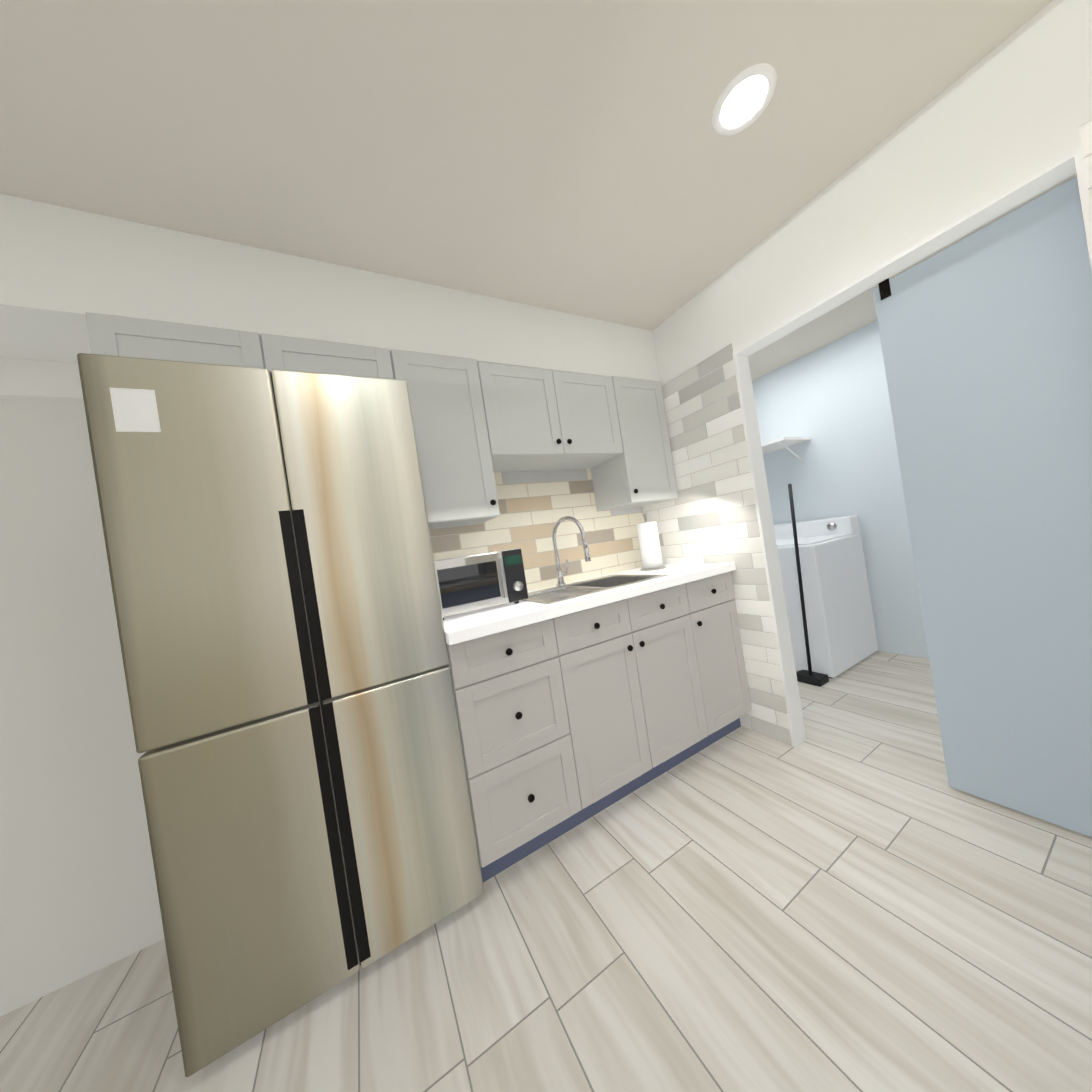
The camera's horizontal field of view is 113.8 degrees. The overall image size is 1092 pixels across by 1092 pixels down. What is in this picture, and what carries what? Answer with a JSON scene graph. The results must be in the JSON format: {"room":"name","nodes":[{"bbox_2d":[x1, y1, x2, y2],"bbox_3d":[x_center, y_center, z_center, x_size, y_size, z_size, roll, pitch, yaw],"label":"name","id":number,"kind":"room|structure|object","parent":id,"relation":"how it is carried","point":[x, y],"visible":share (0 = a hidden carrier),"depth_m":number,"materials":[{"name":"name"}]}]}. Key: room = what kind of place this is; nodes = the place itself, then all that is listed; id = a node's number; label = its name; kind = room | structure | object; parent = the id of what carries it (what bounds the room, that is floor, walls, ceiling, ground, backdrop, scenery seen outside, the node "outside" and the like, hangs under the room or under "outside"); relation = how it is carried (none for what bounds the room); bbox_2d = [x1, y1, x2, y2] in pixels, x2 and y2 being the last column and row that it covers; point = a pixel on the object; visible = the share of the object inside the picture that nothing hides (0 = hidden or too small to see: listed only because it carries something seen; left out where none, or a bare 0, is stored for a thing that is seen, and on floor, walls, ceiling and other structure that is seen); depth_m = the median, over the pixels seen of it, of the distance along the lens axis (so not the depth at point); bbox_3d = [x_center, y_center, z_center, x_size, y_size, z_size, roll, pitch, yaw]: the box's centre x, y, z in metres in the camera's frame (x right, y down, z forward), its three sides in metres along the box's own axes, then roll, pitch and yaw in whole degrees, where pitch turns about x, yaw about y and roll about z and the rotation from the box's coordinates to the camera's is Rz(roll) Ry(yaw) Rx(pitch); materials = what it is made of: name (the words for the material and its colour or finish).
{"room":"kitchen","nodes":[
{"label":"kitchen","id":0,"kind":"room"},
{"bbox_2d":[0,357,164,1015],"bbox_3d":[-1.462,0.202,1.369,5.100,2.400,0.100,-9,0,-28],"label":"wall","id":1,"kind":"structure","parent":0,"point":[79,898],"depth_m":1.20,"materials":[{"name":"paint"}]},
{"bbox_2d":[85,312,288,373],"bbox_3d":[-1.222,-0.598,1.310,0.474,0.241,0.328,-9,0,-28],"label":"upper cabinet","id":2,"kind":"object","parent":1,"relation":"attached to","point":[111,335],"depth_m":1.16,"materials":[{"name":"grey wood"}]},
{"bbox_2d":[285,336,396,378],"bbox_3d":[-0.907,-0.646,1.482,0.482,0.241,0.328,-9,0,-28],"label":"upper cabinet","id":3,"kind":"object","parent":1,"relation":"attached to","point":[305,354],"depth_m":1.37,"materials":[{"name":"grey wood"}]},
{"bbox_2d":[393,349,508,529],"bbox_3d":[-0.472,-0.466,1.698,0.425,0.726,0.328,-9,0,-28],"label":"upper cabinet","id":4,"kind":"object","parent":1,"relation":"attached to","point":[477,425],"depth_m":1.56,"materials":[{"name":"grey wood"}]},
{"bbox_2d":[429,469,644,591],"bbox_3d":[-0.067,-0.148,2.077,1.693,1.475,0.006,-9,0,-28],"label":"tile backsplash","id":5,"kind":"structure","parent":1,"relation":"attached to","point":[535,507],"depth_m":2.12,"materials":[{"name":"beige tile"}]},
{"bbox_2d":[493,363,628,471],"bbox_3d":[-0.014,-0.672,1.957,0.786,0.435,0.328,-9,0,-28],"label":"upper cabinet","id":6,"kind":"object","parent":1,"relation":"attached to","point":[552,419],"depth_m":1.83,"materials":[{"name":"grey wood"}]},
{"bbox_2d":[585,376,677,511],"bbox_3d":[0.490,-0.612,2.220,0.439,0.726,0.328,-9,0,-28],"label":"upper cabinet","id":7,"kind":"object","parent":1,"relation":"attached to","point":[644,477],"depth_m":2.10,"materials":[{"name":"grey wood"}]},
{"bbox_2d":[0,194,659,380],"bbox_3d":[-1.521,-0.839,1.187,4.899,0.322,0.314,-9,0,-28],"label":"wall","id":8,"kind":"structure","parent":0,"point":[63,270],"depth_m":1.25,"materials":[{"name":"paint"}]},
{"bbox_2d":[0,0,1076,380],"bbox_3d":[1.042,-1.424,-0.632,8.000,0.060,10.000,-9,0,-28],"label":"ceiling","id":9,"kind":"structure","parent":0,"point":[584,158],"depth_m":1.01,"materials":[{"name":"paint"}]},
{"bbox_2d":[712,63,775,135],"bbox_3d":[0.588,-1.319,1.059,0.168,0.008,0.168,-9,0,-28],"label":"recessed light","id":10,"kind":"object","parent":9,"relation":"in","point":[744,99],"visible":1,"depth_m":1.05,"materials":[{"name":"white plastic"}]},
{"bbox_2d":[0,651,1091,1091],"bbox_3d":[0.273,1.183,1.512,8.000,0.060,5.130,-9,0,-28],"label":"floor","id":11,"kind":"structure","parent":0,"point":[854,891],"depth_m":0.99,"materials":[{"name":"beige tile"}]},
{"bbox_2d":[77,353,483,1076],"bbox_3d":[-0.803,0.398,1.288,0.760,1.815,0.572,-9,0,-28],"label":"fridge","id":12,"kind":"object","parent":11,"relation":"on","point":[289,683],"visible":1,"depth_m":0.99,"materials":[{"name":"grey metal"}]},
{"bbox_2d":[446,614,598,881],"bbox_3d":[-0.200,0.770,1.591,0.475,0.898,0.592,-9,0,-28],"label":"base cabinet","id":13,"kind":"object","parent":11,"relation":"on","point":[573,713],"depth_m":1.33,"materials":[{"name":"grey wood"}]},
{"bbox_2d":[443,562,734,645],"bbox_3d":[0.204,0.233,1.832,1.550,0.040,0.622,-9,0,-28],"label":"countertop","id":14,"kind":"structure","parent":13,"relation":"on","point":[465,627],"depth_m":1.48,"materials":[{"name":"white stone"}]},
{"bbox_2d":[434,548,527,619],"bbox_3d":[-0.346,0.169,1.658,0.423,0.249,0.340,-9,0,-28],"label":"microwave","id":15,"kind":"object","parent":14,"relation":"on","point":[470,583],"visible":0.85,"depth_m":1.52,"materials":[{"name":"silver metal"}]},
{"bbox_2d":[521,516,668,604],"bbox_3d":[0.192,0.116,1.828,0.704,0.572,0.464,-9,0,-28],"label":"sink","id":16,"kind":"object","parent":14,"relation":"in","point":[590,586],"visible":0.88,"depth_m":1.88,"materials":[{"name":"silver metal"}]},
{"bbox_2d":[637,513,665,570],"bbox_3d":[0.637,-0.031,2.195,0.150,0.351,0.150,-9,0,-28],"label":"paper towel","id":17,"kind":"object","parent":14,"relation":"on","point":[649,543],"visible":1,"depth_m":2.14,"materials":[{"name":"white paper"}]},
{"bbox_2d":[527,582,722,811],"bbox_3d":[0.316,0.692,1.871,0.825,0.898,0.592,-9,0,-28],"label":"base cabinet","id":18,"kind":"object","parent":11,"relation":"on","point":[645,663],"depth_m":1.61,"materials":[{"name":"grey wood"}]},
{"bbox_2d":[699,570,751,736],"bbox_3d":[0.760,0.625,2.112,0.421,0.898,0.592,-9,0,-28],"label":"base cabinet","id":19,"kind":"object","parent":11,"relation":"on","point":[724,643],"depth_m":1.89,"materials":[{"name":"grey wood"}]},
{"bbox_2d":[788,484,828,686],"bbox_3d":[1.710,0.252,2.423,0.131,1.350,0.160,-9,0,-28],"label":"broom","id":20,"kind":"object","parent":11,"relation":"on","point":[809,676],"visible":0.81,"depth_m":2.42,"materials":[{"name":"black plastic"}]},
{"bbox_2d":[774,515,877,678],"bbox_3d":[1.987,0.358,2.840,0.700,1.060,0.690,-9,0,-28],"label":"washer","id":21,"kind":"object","parent":11,"relation":"on","point":[842,637],"visible":0.58,"depth_m":2.52,"materials":[{"name":"white metal"}]},
{"bbox_2d":[752,380,779,524],"bbox_3d":[0.772,-0.136,2.561,0.010,2.400,1.635,-9,0,-28],"label":"wall","id":22,"kind":"structure","parent":0,"point":[768,471],"depth_m":3.27,"materials":[{"name":"white paint"}]},
{"bbox_2d":[756,320,928,657],"bbox_3d":[2.548,-0.405,2.524,0.100,2.400,3.400,-9,0,-28],"label":"wall","id":23,"kind":"structure","parent":0,"point":[832,400],"depth_m":2.71,"materials":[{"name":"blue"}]},
{"bbox_2d":[761,437,810,465],"bbox_3d":[1.775,-0.720,3.331,0.399,0.225,1.099,-9,0,-28],"label":"shelf","id":24,"kind":"object","parent":23,"relation":"attached to","point":[778,444],"visible":0.29,"depth_m":2.91,"materials":[{"name":"white wood"}]},
{"bbox_2d":[653,0,1091,385],"bbox_3d":[1.382,-0.230,1.295,0.100,2.400,2.750,-9,0,-28],"label":"wall","id":25,"kind":"structure","parent":0,"point":[1012,111],"depth_m":1.18,"materials":[{"name":"paint"}]},
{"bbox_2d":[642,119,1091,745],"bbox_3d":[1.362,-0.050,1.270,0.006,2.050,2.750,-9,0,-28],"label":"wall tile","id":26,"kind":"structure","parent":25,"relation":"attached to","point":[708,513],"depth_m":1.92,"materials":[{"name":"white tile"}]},
{"bbox_2d":[878,278,890,299],"bbox_3d":[1.306,-1.027,1.349,0.021,0.149,2.100,-9,0,-28],"label":"hanger","id":27,"kind":"object","parent":25,"relation":"attached to","point":[884,289],"visible":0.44,"depth_m":1.36,"materials":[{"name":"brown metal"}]},
{"bbox_2d":[873,176,1091,836],"bbox_3d":[1.679,-0.071,0.961,0.036,1.973,1.005,-9,0,-28],"label":"door","id":28,"kind":"structure","parent":27,"relation":"hanging from","point":[986,337],"depth_m":1.19,"materials":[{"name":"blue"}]},
{"bbox_2d":[733,147,1091,746],"bbox_3d":[1.362,-0.024,1.382,0.106,2.000,0.978,-9,0,-28],"label":"door frame","id":29,"kind":"structure","parent":25,"relation":"attached to","point":[1065,167],"depth_m":1.64,"materials":[{"name":"white wood"}]}
]}

